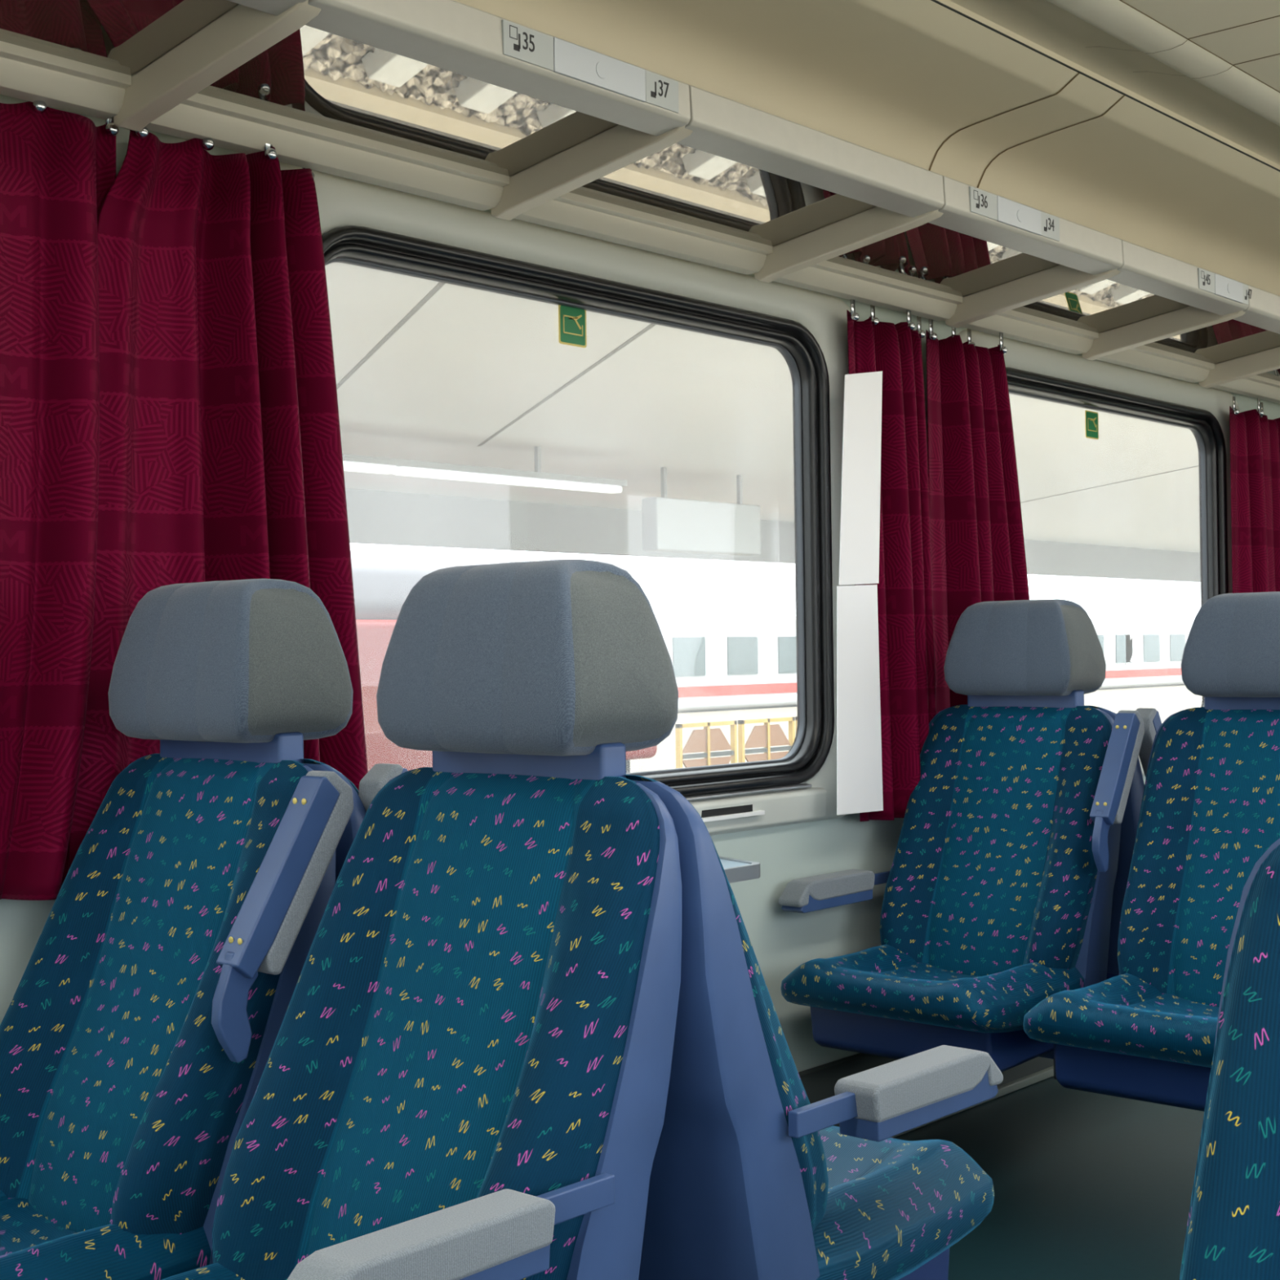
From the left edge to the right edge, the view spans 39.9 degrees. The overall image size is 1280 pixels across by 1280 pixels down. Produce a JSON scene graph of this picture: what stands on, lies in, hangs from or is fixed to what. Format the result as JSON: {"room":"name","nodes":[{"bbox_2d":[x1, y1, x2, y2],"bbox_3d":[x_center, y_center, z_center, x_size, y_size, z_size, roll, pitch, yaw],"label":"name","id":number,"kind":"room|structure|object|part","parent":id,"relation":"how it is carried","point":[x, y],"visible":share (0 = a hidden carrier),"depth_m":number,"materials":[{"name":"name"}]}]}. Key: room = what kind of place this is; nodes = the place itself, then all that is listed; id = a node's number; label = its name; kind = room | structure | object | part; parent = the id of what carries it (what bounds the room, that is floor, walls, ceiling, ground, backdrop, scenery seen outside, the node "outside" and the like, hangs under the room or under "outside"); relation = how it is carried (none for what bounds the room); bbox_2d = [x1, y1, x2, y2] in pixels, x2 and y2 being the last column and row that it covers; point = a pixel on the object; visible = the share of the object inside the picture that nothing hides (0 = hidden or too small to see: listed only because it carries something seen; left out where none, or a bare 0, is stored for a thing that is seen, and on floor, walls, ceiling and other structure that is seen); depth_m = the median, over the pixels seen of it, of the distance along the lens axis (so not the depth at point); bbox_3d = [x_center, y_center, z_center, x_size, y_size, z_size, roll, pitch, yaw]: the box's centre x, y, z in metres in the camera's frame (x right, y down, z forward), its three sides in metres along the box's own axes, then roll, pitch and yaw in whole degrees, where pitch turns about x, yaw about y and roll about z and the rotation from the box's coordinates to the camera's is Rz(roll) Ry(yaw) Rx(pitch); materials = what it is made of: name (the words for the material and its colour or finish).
{"room":"vehicle interior","nodes":[
{"label":"vehicle interior","id":0,"kind":"room"},
{"bbox_2d":[0,94,1279,1071],"bbox_3d":[0.134,0.131,3.766,0.054,2.120,12.200,-1,0,42],"label":"wall","id":1,"kind":"structure","parent":0,"point":[781,940],"depth_m":3.95,"materials":[{"name":"grey plastic"}]},
{"bbox_2d":[0,578,353,1279],"bbox_3d":[-0.770,0.420,2.256,0.582,1.000,0.729,-1,0,42],"label":"seat","id":2,"kind":"object","parent":1,"relation":"attached to","point":[123,1108],"visible":0.89,"depth_m":2.32,"materials":[{"name":"teal fabric"}]},
{"bbox_2d":[0,1190,211,1279],"bbox_3d":[-0.808,0.748,2.152,0.510,0.122,0.519,-1,0,42],"label":"seat cushion","id":3,"kind":"object","parent":2,"relation":"on","point":[45,1234],"depth_m":2.09,"materials":[{"name":"blue fabric"}]},
{"bbox_3d":[-0.667,0.468,2.317,0.497,0.612,0.289,-1,0,42],"label":"backrest","id":4,"kind":"part","parent":2,"relation":"part of","materials":[{"name":"teal fabric"}]},
{"bbox_3d":[-0.568,0.156,2.435,0.284,0.063,0.042,-1,0,42],"label":"headrest post","id":5,"kind":"part","parent":2,"relation":"part of","materials":[{"name":"blue plastic"}]},
{"bbox_3d":[-0.471,0.027,2.348,0.068,0.206,0.177,-1,0,42],"label":"panel","id":6,"kind":"part","parent":2,"relation":"part of","materials":[{"name":"fabric"}]},
{"bbox_2d":[302,758,408,882],"bbox_3d":[-0.368,0.538,2.688,0.604,0.757,0.629,-1,0,42],"label":"seat","id":7,"kind":"object","parent":1,"relation":"attached to","point":[380,774],"visible":0.09,"depth_m":2.29,"materials":[{"name":"blue plastic"}]},
{"bbox_3d":[-0.460,0.466,2.550,0.497,0.612,0.289,-1,0,42],"label":"backrest","id":8,"kind":"part","parent":7,"relation":"part of","materials":[{"name":"blue plastic"}]},
{"bbox_2d":[280,162,853,835],"bbox_3d":[-0.075,-0.190,3.508,0.102,1.215,1.810,-1,0,42],"label":"window","id":9,"kind":"structure","parent":1,"relation":"in","point":[363,224],"depth_m":3.76,"materials":[{"name":"grey"}]},
{"bbox_2d":[558,305,586,347],"bbox_3d":[-0.134,-0.626,3.507,0.002,0.080,0.079,-1,0,42],"label":"sticker","id":10,"kind":"object","parent":9,"relation":"attached to","point":[571,321],"visible":1,"depth_m":3.50,"materials":[{"name":"green"}]},
{"bbox_2d":[701,804,764,822],"bbox_3d":[0.194,0.366,3.734,0.016,0.024,0.210,-1,0,42],"label":"vent","id":11,"kind":"object","parent":9,"relation":"attached to","point":[709,812],"depth_m":3.74,"materials":[{"name":"plastic"}]},
{"bbox_3d":[-0.050,0.373,3.489,0.034,0.074,1.400,-1,0,42],"label":"sill","id":12,"kind":"part","parent":9,"relation":"part of","materials":[{"name":"grey plastic"}]},
{"bbox_2d":[719,856,760,883],"bbox_3d":[-0.054,0.559,3.333,0.227,0.224,0.771,-1,0,42],"label":"folding table","id":13,"kind":"object","parent":1,"relation":"attached to","point":[736,870],"visible":0.16,"depth_m":3.47,"materials":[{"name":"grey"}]},
{"bbox_2d":[798,1053,1053,1127],"bbox_3d":[0.186,1.060,3.725,0.050,0.180,12.200,-1,0,42],"label":"duct","id":14,"kind":"object","parent":1,"relation":"attached to","point":[819,1082],"depth_m":4.04,"materials":[{"name":"grey metal"}]},
{"bbox_2d":[777,599,1121,1071],"bbox_3d":[0.687,0.409,3.892,0.582,1.000,0.729,-1,0,42],"label":"seat","id":15,"kind":"object","parent":1,"relation":"attached to","point":[997,903],"visible":0.94,"depth_m":3.91,"materials":[{"name":"teal fabric"}]},
{"bbox_3d":[0.421,0.571,3.945,0.056,0.046,0.274,-1,0,42],"label":"arm","id":16,"kind":"part","parent":15,"relation":"part of","materials":[{"name":"blue plastic"}]},
{"bbox_2d":[780,944,1084,1032],"bbox_3d":[0.648,0.738,3.787,0.510,0.122,0.519,-1,0,42],"label":"seat cushion","id":17,"kind":"object","parent":15,"relation":"on","point":[883,988],"depth_m":3.67,"materials":[{"name":"teal fabric"}]},
{"bbox_3d":[0.790,0.457,3.952,0.497,0.612,0.289,-1,0,42],"label":"backrest","id":18,"kind":"part","parent":15,"relation":"part of","materials":[{"name":"teal fabric"}]},
{"bbox_3d":[0.889,0.146,4.071,0.284,0.063,0.042,-1,0,42],"label":"headrest post","id":19,"kind":"part","parent":15,"relation":"part of","materials":[{"name":"blue plastic"}]},
{"bbox_3d":[0.986,0.017,3.983,0.068,0.206,0.177,-1,0,42],"label":"panel","id":20,"kind":"part","parent":15,"relation":"part of","materials":[{"name":"fabric"}]},
{"bbox_2d":[890,1065,1053,1137],"bbox_3d":[0.193,1.159,3.720,0.065,0.022,12.200,-1,0,42],"label":"baseboard","id":21,"kind":"structure","parent":1,"relation":"attached to","point":[1037,1077],"depth_m":4.55,"materials":[{"name":"grey metal"}]},
{"bbox_2d":[957,328,1240,776],"bbox_3d":[1.382,-0.200,5.143,0.102,1.215,1.810,-1,0,42],"label":"window","id":22,"kind":"structure","parent":1,"relation":"in","point":[1033,371],"depth_m":5.37,"materials":[{"name":"grey"}]},
{"bbox_2d":[1084,410,1098,439],"bbox_3d":[1.318,-0.627,5.136,0.002,0.080,0.079,-1,0,42],"label":"sticker","id":23,"kind":"object","parent":22,"relation":"attached to","point":[1091,422],"visible":1,"depth_m":5.13,"materials":[{"name":"green"}]},
{"bbox_3d":[1.407,0.362,5.124,0.034,0.074,1.400,-1,0,42],"label":"sill","id":24,"kind":"part","parent":22,"relation":"part of","materials":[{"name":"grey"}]},
{"bbox_2d":[1084,705,1161,979],"bbox_3d":[1.093,0.528,4.319,0.616,0.757,0.629,-1,0,42],"label":"seat","id":25,"kind":"object","parent":1,"relation":"attached to","point":[1150,716],"visible":0.08,"depth_m":3.94,"materials":[{"name":"blue plastic"}]},
{"bbox_3d":[0.997,0.456,4.185,0.497,0.612,0.289,-1,0,42],"label":"backrest","id":26,"kind":"part","parent":25,"relation":"part of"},
{"bbox_3d":[1.180,0.274,3.993,0.044,0.232,0.156,-1,0,42],"label":"arm","id":27,"kind":"part","parent":25,"relation":"part of","materials":[{"name":"blue plastic"}]},
{"bbox_2d":[453,0,1279,382],"bbox_3d":[0.346,-1.008,3.569,0.578,0.430,12.200,-1,0,42],"label":"ceiling","id":28,"kind":"structure","parent":0,"point":[896,79],"depth_m":3.83,"materials":[{"name":"beige plastic"}]},
{"bbox_2d":[0,0,1279,404],"bbox_3d":[0.656,-0.839,3.870,0.491,0.142,8.198,-1,0,42],"label":"luggage rack","id":29,"kind":"object","parent":28,"relation":"attached to","point":[451,101],"visible":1,"depth_m":3.03,"materials":[{"name":"beige metal"}]},
{"bbox_2d":[0,100,119,900],"bbox_3d":[-0.899,-0.225,2.477,0.100,1.181,0.404,-1,0,42],"label":"curtain","id":30,"kind":"object","parent":29,"relation":"hanging from","point":[58,168],"visible":0.93,"depth_m":2.52,"materials":[{"name":"red fabric"}]},
{"bbox_3d":[-0.999,-0.797,2.329,0.070,0.055,0.698,-1,0,42],"label":"wall rail","id":31,"kind":"part","parent":29,"relation":"part of","materials":[{"name":"beige"}]},
{"bbox_2d":[0,0,238,75],"bbox_3d":[-0.842,-0.852,2.188,0.383,0.061,0.702,-1,0,42],"label":"glass shelf","id":32,"kind":"object","parent":29,"relation":"attached to","point":[68,37],"depth_m":2.43,"materials":[{"name":"clear glass"}]},
{"bbox_2d":[67,126,368,871],"bbox_3d":[-0.627,-0.236,2.747,0.136,1.159,0.560,-1,0,42],"label":"curtain","id":33,"kind":"object","parent":29,"relation":"hanging from","point":[220,456],"visible":0.63,"depth_m":2.73,"materials":[{"name":"red fabric"}]},
{"bbox_3d":[-0.697,-0.864,2.046,0.075,0.076,0.732,-1,0,42],"label":"rail","id":34,"kind":"part","parent":29,"relation":"part of","materials":[{"name":"white plastic"}]},
{"bbox_3d":[-0.499,-0.801,2.889,0.070,0.055,0.727,-1,0,42],"label":"wall rail","id":35,"kind":"part","parent":29,"relation":"part of","materials":[{"name":"beige"}]},
{"bbox_2d":[197,25,618,176],"bbox_3d":[-0.342,-0.855,2.749,0.383,0.061,0.731,-1,0,42],"label":"glass shelf","id":36,"kind":"object","parent":29,"relation":"attached to","point":[353,87],"depth_m":2.77,"materials":[{"name":"clear glass"}]},
{"bbox_3d":[-0.198,-0.868,2.606,0.075,0.076,0.761,-1,0,42],"label":"rail","id":37,"kind":"part","parent":29,"relation":"part of","materials":[{"name":"white plastic"}]},
{"bbox_3d":[-0.165,-0.873,2.588,0.006,0.050,0.103,-1,0,42],"label":"number plate","id":38,"kind":"part","parent":29,"relation":"part of","materials":[{"name":"grey plastic"}]},
{"bbox_3d":[0.011,-0.805,3.462,0.070,0.055,0.731,-1,0,42],"label":"wall rail","id":39,"kind":"part","parent":29,"relation":"part of","materials":[{"name":"beige plastic"}]},
{"bbox_3d":[0.033,-0.874,2.811,0.006,0.050,0.080,-1,0,42],"label":"number plate","id":40,"kind":"part","parent":29,"relation":"part of","materials":[{"name":"grey plastic"}]},
{"bbox_2d":[568,142,875,246],"bbox_3d":[0.168,-0.859,3.321,0.383,0.061,0.735,-1,0,42],"label":"glass shelf","id":41,"kind":"object","parent":29,"relation":"attached to","point":[717,193],"depth_m":3.37,"materials":[{"name":"clear glass"}]},
{"bbox_3d":[0.313,-0.871,3.179,0.075,0.076,0.765,-1,0,42],"label":"rail","id":42,"kind":"part","parent":29,"relation":"part of","materials":[{"name":"white plastic"}]},
{"bbox_3d":[0.519,-0.808,4.032,0.070,0.055,0.720,-1,0,42],"label":"wall rail","id":43,"kind":"part","parent":29,"relation":"part of","materials":[{"name":"beige plastic"}]},
{"bbox_2d":[836,298,936,821],"bbox_3d":[0.576,-0.188,4.102,0.112,1.211,0.487,-1,0,29],"label":"curtain","id":44,"kind":"object","parent":29,"relation":"hanging from","point":[907,669],"depth_m":4.08,"materials":[{"name":"red fabric"}]},
{"bbox_3d":[0.496,-0.114,3.981,0.009,1.010,0.199,-1,0,42],"label":"paper strip","id":45,"kind":"part","parent":44,"relation":"part of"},
{"bbox_2d":[826,222,1060,297],"bbox_3d":[0.676,-0.862,3.891,0.383,0.061,0.724,-1,0,42],"label":"glass shelf","id":46,"kind":"object","parent":29,"relation":"attached to","point":[920,260],"depth_m":3.97,"materials":[{"name":"clear glass"}]},
{"bbox_2d":[925,319,1029,714],"bbox_3d":[0.865,-0.189,4.444,0.120,1.208,0.448,-1,0,42],"label":"curtain","id":47,"kind":"object","parent":29,"relation":"hanging from","point":[978,550],"visible":0.57,"depth_m":4.35,"materials":[{"name":"red fabric"}]},
{"bbox_3d":[0.691,-0.879,3.549,0.006,0.050,0.103,-1,0,42],"label":"number plate","id":48,"kind":"part","parent":29,"relation":"part of","materials":[{"name":"grey plastic"}]},
{"bbox_3d":[0.821,-0.875,3.749,0.075,0.076,0.754,-1,0,42],"label":"rail","id":49,"kind":"part","parent":29,"relation":"part of","materials":[{"name":"white plastic"}]},
{"bbox_3d":[1.004,-0.812,4.577,0.070,0.055,0.664,-1,0,42],"label":"wall rail","id":50,"kind":"part","parent":29,"relation":"part of","materials":[{"name":"beige plastic"}]},
{"bbox_3d":[0.871,-0.880,3.752,0.006,0.050,0.080,-1,0,42],"label":"number plate","id":51,"kind":"part","parent":29,"relation":"part of","materials":[{"name":"grey plastic"}]},
{"bbox_2d":[1011,279,1190,333],"bbox_3d":[1.161,-0.866,4.436,0.383,0.061,0.668,-1,0,42],"label":"glass shelf","id":52,"kind":"object","parent":29,"relation":"attached to","point":[1100,305],"depth_m":4.55,"materials":[{"name":"clear glass"}]},
{"bbox_3d":[1.487,-0.815,5.119,0.070,0.055,0.712,-1,0,42],"label":"wall rail","id":53,"kind":"part","parent":29,"relation":"part of","materials":[{"name":"beige plastic"}]},
{"bbox_3d":[1.306,-0.878,4.294,0.075,0.076,0.698,-1,0,42],"label":"rail","id":54,"kind":"part","parent":29,"relation":"part of","materials":[{"name":"white plastic"}]},
{"bbox_3d":[1.393,-0.884,4.338,0.006,0.050,0.090,-1,0,42],"label":"number plate","id":55,"kind":"part","parent":29,"relation":"part of","materials":[{"name":"grey plastic"}]},
{"bbox_2d":[1143,319,1279,364],"bbox_3d":[1.644,-0.869,4.978,0.383,0.061,0.716,-1,0,42],"label":"glass shelf","id":56,"kind":"object","parent":29,"relation":"attached to","point":[1227,341],"depth_m":5.10,"materials":[{"name":"clear glass"}]},
{"bbox_3d":[1.983,-0.819,5.675,0.070,0.055,0.702,-1,0,42],"label":"wall rail","id":57,"kind":"part","parent":29,"relation":"part of","materials":[{"name":"beige plastic"}]},
{"bbox_3d":[1.548,-0.885,4.511,0.006,0.050,0.035,-1,0,42],"label":"number plate","id":58,"kind":"part","parent":29,"relation":"part of","materials":[{"name":"grey plastic"}]},
{"bbox_2d":[1229,396,1279,593],"bbox_3d":[2.084,-0.190,5.818,0.114,1.192,0.552,-1,0,42],"label":"curtain","id":59,"kind":"object","parent":29,"relation":"hanging from","point":[1255,439],"visible":0.52,"depth_m":5.69,"materials":[{"name":"red fabric"}]},
{"bbox_3d":[1.789,-0.882,4.836,0.075,0.076,0.746,-1,0,42],"label":"rail","id":60,"kind":"part","parent":29,"relation":"part of","materials":[{"name":"white plastic"}]},
{"bbox_2d":[1256,368,1279,381],"bbox_3d":[2.140,-0.873,5.535,0.383,0.061,0.706,-1,0,42],"label":"glass shelf","id":61,"kind":"object","parent":29,"relation":"attached to","point":[1272,375],"depth_m":5.62,"materials":[{"name":"clear glass"}]},
{"bbox_2d":[928,72,1079,170],"bbox_3d":[0.740,-1.010,4.009,0.578,0.430,0.006,-1,0,42],"label":"seam","id":62,"kind":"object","parent":28,"relation":"attached to","point":[1073,77],"depth_m":3.96,"materials":[{"name":"brown"}]},
{"bbox_2d":[977,95,1124,187],"bbox_3d":[0.882,-1.011,4.169,0.578,0.430,0.006,-1,0,42],"label":"seam","id":63,"kind":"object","parent":28,"relation":"attached to","point":[1120,99],"depth_m":4.12,"materials":[{"name":"brown"}]},
{"bbox_2d":[894,1075,1204,1279],"bbox_3d":[1.326,1.188,2.710,3.340,0.080,12.200,-1,0,42],"label":"floor","id":64,"kind":"structure","parent":0,"point":[1087,1185],"depth_m":3.76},
{"bbox_2d":[161,559,681,1279],"bbox_3d":[-0.311,0.538,1.848,0.616,1.255,0.729,-1,0,42],"label":"seat","id":65,"kind":"object","parent":64,"relation":"on","point":[466,1074],"visible":1,"depth_m":1.94,"materials":[{"name":"teal fabric"}]},
{"bbox_2d":[161,1262,244,1279],"bbox_3d":[-0.374,0.740,1.765,0.510,0.122,0.519,-1,0,42],"label":"seat cushion","id":66,"kind":"object","parent":65,"relation":"on","point":[216,1270],"depth_m":1.93,"materials":[{"name":"blue fabric"}]},
{"bbox_3d":[-0.481,0.435,2.090,0.018,0.131,0.057,-1,0,42],"label":"arm lever","id":67,"kind":"part","parent":65,"relation":"part of","materials":[{"name":"blue plastic"}]},
{"bbox_3d":[-0.438,0.285,2.141,0.044,0.232,0.156,-1,0,42],"label":"arm","id":68,"kind":"part","parent":65,"relation":"part of","materials":[{"name":"blue plastic"}]},
{"bbox_3d":[-0.233,0.459,1.930,0.497,0.612,0.289,-1,0,42],"label":"backrest","id":69,"kind":"part","parent":65,"relation":"part of","materials":[{"name":"blue fabric"}]},
{"bbox_3d":[-0.195,0.565,1.561,0.056,0.046,0.274,-1,0,42],"label":"arm","id":70,"kind":"part","parent":65,"relation":"part of","materials":[{"name":"blue plastic"}]},
{"bbox_3d":[-0.133,0.148,2.048,0.284,0.063,0.042,-1,0,42],"label":"headrest post","id":71,"kind":"part","parent":65,"relation":"part of","materials":[{"name":"blue plastic"}]},
{"bbox_3d":[-0.036,0.019,1.961,0.068,0.206,0.177,-1,0,42],"label":"panel","id":72,"kind":"part","parent":65,"relation":"part of","materials":[{"name":"fabric"}]},
{"bbox_2d":[625,774,1003,1279],"bbox_3d":[0.104,0.656,2.268,0.558,1.012,0.629,-1,0,42],"label":"seat","id":73,"kind":"object","parent":64,"relation":"on","point":[751,1179],"visible":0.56,"depth_m":2.00,"materials":[{"name":"blue plastic"}]},
{"bbox_3d":[-0.025,0.458,2.163,0.497,0.612,0.289,-1,0,42],"label":"backrest","id":74,"kind":"part","parent":73,"relation":"part of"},
{"bbox_2d":[813,1125,994,1279],"bbox_3d":[0.124,0.736,2.324,0.510,0.122,0.519,-1,0,42],"label":"seat cushion","id":75,"kind":"object","parent":73,"relation":"on","point":[890,1208],"depth_m":2.23,"materials":[{"name":"blue fabric"}]},
{"bbox_3d":[0.347,0.561,2.169,0.056,0.046,0.274,-1,0,42],"label":"arm","id":76,"kind":"part","parent":73,"relation":"part of","materials":[{"name":"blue plastic"}]},
{"bbox_2d":[1022,591,1279,1111],"bbox_3d":[1.139,0.401,3.488,0.630,1.000,0.729,-1,0,42],"label":"seat","id":77,"kind":"object","parent":64,"relation":"on","point":[1210,808],"visible":0.91,"depth_m":3.61,"materials":[{"name":"teal fabric"}]},
{"bbox_3d":[0.976,0.425,3.725,0.018,0.131,0.058,-1,0,42],"label":"arm lever","id":78,"kind":"part","parent":77,"relation":"part of","materials":[{"name":"blue plastic"}]},
{"bbox_3d":[1.018,0.275,3.776,0.044,0.232,0.156,-1,0,42],"label":"arm","id":79,"kind":"part","parent":77,"relation":"part of","materials":[{"name":"blue plastic"}]},
{"bbox_2d":[1022,973,1218,1067],"bbox_3d":[1.083,0.730,3.400,0.510,0.122,0.519,-1,0,42],"label":"seat cushion","id":80,"kind":"object","parent":77,"relation":"on","point":[1124,1020],"depth_m":3.31,"materials":[{"name":"blue fabric"}]},
{"bbox_3d":[1.224,0.449,3.565,0.497,0.612,0.289,-1,0,42],"label":"backrest","id":81,"kind":"part","parent":77,"relation":"part of","materials":[{"name":"teal fabric"}]},
{"bbox_3d":[1.324,0.138,3.683,0.284,0.063,0.042,-1,0,42],"label":"headrest post","id":82,"kind":"part","parent":77,"relation":"part of","materials":[{"name":"blue plastic"}]},
{"bbox_2d":[1179,838,1279,1279],"bbox_3d":[0.507,0.522,1.112,0.558,1.255,0.729,-1,0,42],"label":"seat","id":83,"kind":"object","parent":64,"relation":"on","point":[1233,1231],"visible":1,"depth_m":1.32,"materials":[{"name":"teal fabric"}]},
{"bbox_2d":[930,0,1279,171],"bbox_3d":[1.187,-1.234,2.818,1.686,0.050,12.200,-1,0,42],"label":"ceiling","id":84,"kind":"structure","parent":0,"point":[1042,25],"depth_m":3.66,"materials":[{"name":"beige plastic"}]},
{"bbox_2d":[1090,40,1187,53],"bbox_3d":[1.022,-1.226,3.635,0.225,0.049,0.002,-1,0,42],"label":"ceiling seam","id":85,"kind":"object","parent":84,"relation":"attached to","point":[1187,40],"depth_m":3.62,"materials":[{"name":"brown"}]},
{"bbox_2d":[1145,66,1231,78],"bbox_3d":[1.169,-1.227,3.799,0.225,0.049,0.002,-1,0,42],"label":"ceiling seam","id":86,"kind":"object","parent":84,"relation":"attached to","point":[1230,67],"depth_m":3.76,"materials":[{"name":"brown"}]},
{"label":"outside","id":87,"kind":"structure","parent":0,"visible":0},
{"bbox_2d":[630,684,1202,772],"bbox_3d":[18.367,2.583,50.620,240.000,0.240,220.000,-1,0,42],"label":"ground","id":88,"kind":"structure","parent":87,"point":[1167,700],"depth_m":65.63,"materials":[{"name":"white concrete"}]},
{"bbox_2d":[350,550,657,773],"bbox_3d":[-12.705,0.821,11.258,2.830,3.550,35.900,-1,0,42],"label":"train","id":89,"kind":"object","parent":88,"relation":"on","point":[382,581],"visible":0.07,"depth_m":20.19,"materials":[{"name":"red"}]},
{"bbox_2d":[675,720,737,768],"bbox_3d":[1.194,2.025,31.361,0.100,1.120,1.600,-1,0,42],"label":"framed panel","id":90,"kind":"object","parent":88,"relation":"on","point":[706,740],"visible":0.66,"depth_m":31.31,"materials":[{"name":"brown wood"}]},
{"bbox_2d":[737,716,795,762],"bbox_3d":[2.358,2.017,32.668,0.100,1.120,1.600,-1,0,42],"label":"framed panel","id":91,"kind":"object","parent":88,"relation":"on","point":[766,735],"visible":0.59,"depth_m":32.59,"materials":[{"name":"brown wood"}]},
{"bbox_2d":[795,716,797,735],"bbox_3d":[3.522,2.009,33.974,0.100,1.120,1.600,-1,0,42],"label":"framed panel","id":92,"kind":"object","parent":88,"relation":"on","point":[796,717],"visible":0.04,"depth_m":33.40,"materials":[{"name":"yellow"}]},
{"bbox_2d":[654,614,1194,713],"bbox_3d":[28.315,1.062,99.339,2.880,4.400,94.000,-1,0,42],"label":"train","id":93,"kind":"object","parent":88,"relation":"on","point":[720,663],"visible":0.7,"depth_m":71.10,"materials":[{"name":"grey metal"}]},
{"bbox_3d":[26.792,0.285,95.602,0.080,2.050,2.000,-1,0,42],"label":"digit panel","id":94,"kind":"part","parent":93,"relation":"part of","materials":[{"name":"grey"}]},
{"bbox_3d":[8.639,2.387,25.802,6.900,0.200,130.000,-1,0,42],"label":"platform","id":95,"kind":"object","parent":88,"relation":"on","visible":0},
{"bbox_2d":[324,262,1200,582],"bbox_3d":[15.577,0.134,32.999,8.850,4.200,130.000,-1,0,42],"label":"canopy","id":96,"kind":"object","parent":95,"relation":"on","point":[428,371],"visible":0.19,"depth_m":14.67,"materials":[{"name":"white"}]},
{"bbox_2d":[342,446,626,493],"bbox_3d":[-1.931,-1.479,13.799,0.180,0.360,5.250,-1,0,42],"label":"lamp","id":97,"kind":"object","parent":96,"relation":"hanging from","point":[353,463],"visible":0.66,"depth_m":14.43,"materials":[{"name":"grey plastic"}]},
{"bbox_2d":[641,466,760,555],"bbox_3d":[0.617,-1.258,17.256,0.200,0.810,1.600,-1,0,42],"label":"platform sign","id":98,"kind":"object","parent":96,"relation":"hanging from","point":[668,524],"visible":1,"depth_m":17.07,"materials":[{"name":"grey"}]}
]}

